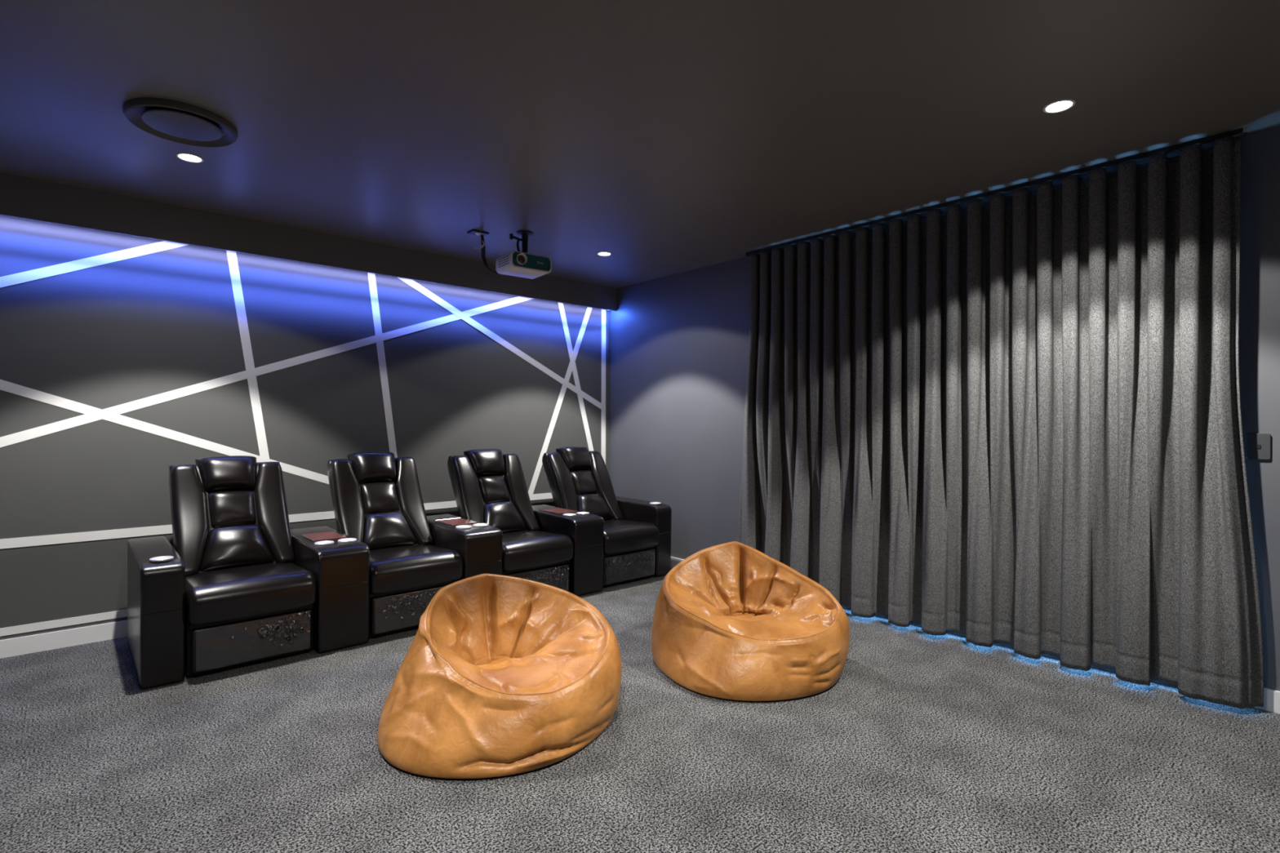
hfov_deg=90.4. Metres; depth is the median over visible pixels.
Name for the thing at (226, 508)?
cushion
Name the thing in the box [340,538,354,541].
cup holder
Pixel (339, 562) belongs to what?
console
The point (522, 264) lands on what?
projector
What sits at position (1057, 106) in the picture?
recessed light
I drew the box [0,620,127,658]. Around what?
baseboard
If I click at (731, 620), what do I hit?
bean bag
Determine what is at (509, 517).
lumbar cushion
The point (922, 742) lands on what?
floor
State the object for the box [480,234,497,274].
cables
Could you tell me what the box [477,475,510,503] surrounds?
cushion
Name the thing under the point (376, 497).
cushion
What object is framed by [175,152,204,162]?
recessed light
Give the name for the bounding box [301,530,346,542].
tray
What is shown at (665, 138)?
ceiling
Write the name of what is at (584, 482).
cushion
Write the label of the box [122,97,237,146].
ceiling vent
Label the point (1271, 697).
baseboard
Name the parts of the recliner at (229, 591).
armrest, backrest, seat, rail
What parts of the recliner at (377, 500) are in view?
backrest, rail, seat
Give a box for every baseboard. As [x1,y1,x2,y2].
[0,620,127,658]
[671,556,1279,714]
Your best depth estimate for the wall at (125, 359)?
4.03 m
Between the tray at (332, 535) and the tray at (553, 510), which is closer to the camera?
the tray at (332, 535)
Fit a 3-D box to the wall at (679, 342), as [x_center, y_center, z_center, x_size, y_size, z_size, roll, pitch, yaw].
[1.814,-0.037,3.945,0.140,2.554,6.140,0,0,-42]
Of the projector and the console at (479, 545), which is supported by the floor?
the console at (479, 545)
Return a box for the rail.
[745,126,1247,256]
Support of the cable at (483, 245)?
hanging from the cable plate
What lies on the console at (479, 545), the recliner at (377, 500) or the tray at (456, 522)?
the tray at (456, 522)
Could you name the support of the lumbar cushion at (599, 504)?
on the recliner at (637, 533)
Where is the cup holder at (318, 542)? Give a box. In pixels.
[315,541,331,543]
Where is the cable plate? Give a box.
[467,229,488,236]
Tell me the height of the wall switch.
0.116 m
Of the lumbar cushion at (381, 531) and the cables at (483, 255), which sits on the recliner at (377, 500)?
the lumbar cushion at (381, 531)
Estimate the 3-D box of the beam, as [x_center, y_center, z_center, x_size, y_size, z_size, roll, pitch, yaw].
[-2.149,-1.214,4.381,5.166,0.218,0.018,0,0,-42]
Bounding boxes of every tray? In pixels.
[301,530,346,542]
[435,517,477,526]
[538,507,577,514]
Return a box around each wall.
[0,215,610,639]
[609,125,1279,691]
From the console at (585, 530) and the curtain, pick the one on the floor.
the console at (585, 530)
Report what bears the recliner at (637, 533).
on the floor
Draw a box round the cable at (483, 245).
[473,234,484,248]
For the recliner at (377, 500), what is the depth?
4.10 m
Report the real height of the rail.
0.023 m
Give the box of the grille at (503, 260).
[498,255,508,267]
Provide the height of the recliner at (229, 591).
1.048 m
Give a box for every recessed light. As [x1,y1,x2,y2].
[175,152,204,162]
[596,251,611,256]
[1042,98,1075,113]
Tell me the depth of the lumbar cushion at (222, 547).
3.58 m
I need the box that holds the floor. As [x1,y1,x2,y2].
[0,568,1279,852]
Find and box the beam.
[0,172,617,311]
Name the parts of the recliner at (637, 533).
backrest, rail, seat, armrest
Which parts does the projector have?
bracket arm, panel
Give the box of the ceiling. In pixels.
[0,0,1279,288]
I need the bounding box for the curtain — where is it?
[737,134,1263,708]
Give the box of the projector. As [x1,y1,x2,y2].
[495,230,551,279]
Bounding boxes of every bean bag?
[377,573,621,778]
[651,541,849,701]
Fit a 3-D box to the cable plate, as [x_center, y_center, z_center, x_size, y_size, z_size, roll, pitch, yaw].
[-1.100,-1.311,4.324,0.116,0.020,0.084,0,0,-42]
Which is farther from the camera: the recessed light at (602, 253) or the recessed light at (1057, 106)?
the recessed light at (602, 253)
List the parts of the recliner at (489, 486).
backrest, rail, seat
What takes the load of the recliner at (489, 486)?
on the floor
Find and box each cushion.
[200,524,274,571]
[208,490,256,528]
[360,481,399,514]
[362,511,417,550]
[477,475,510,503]
[483,501,526,533]
[570,470,597,494]
[577,493,613,519]
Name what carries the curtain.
hanging from the rail
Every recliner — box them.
[127,455,316,688]
[327,452,462,637]
[447,448,573,591]
[542,446,671,586]
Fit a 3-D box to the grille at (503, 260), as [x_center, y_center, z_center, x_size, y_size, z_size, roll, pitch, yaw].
[-0.896,-1.085,4.184,0.005,0.054,0.147,0,0,-38]
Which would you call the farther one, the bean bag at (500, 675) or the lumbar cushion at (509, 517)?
the lumbar cushion at (509, 517)
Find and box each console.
[290,525,369,653]
[426,514,502,580]
[532,504,604,595]
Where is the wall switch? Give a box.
[1246,433,1271,459]
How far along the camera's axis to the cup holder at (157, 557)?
3.10 m
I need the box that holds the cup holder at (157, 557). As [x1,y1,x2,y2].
[151,556,171,559]

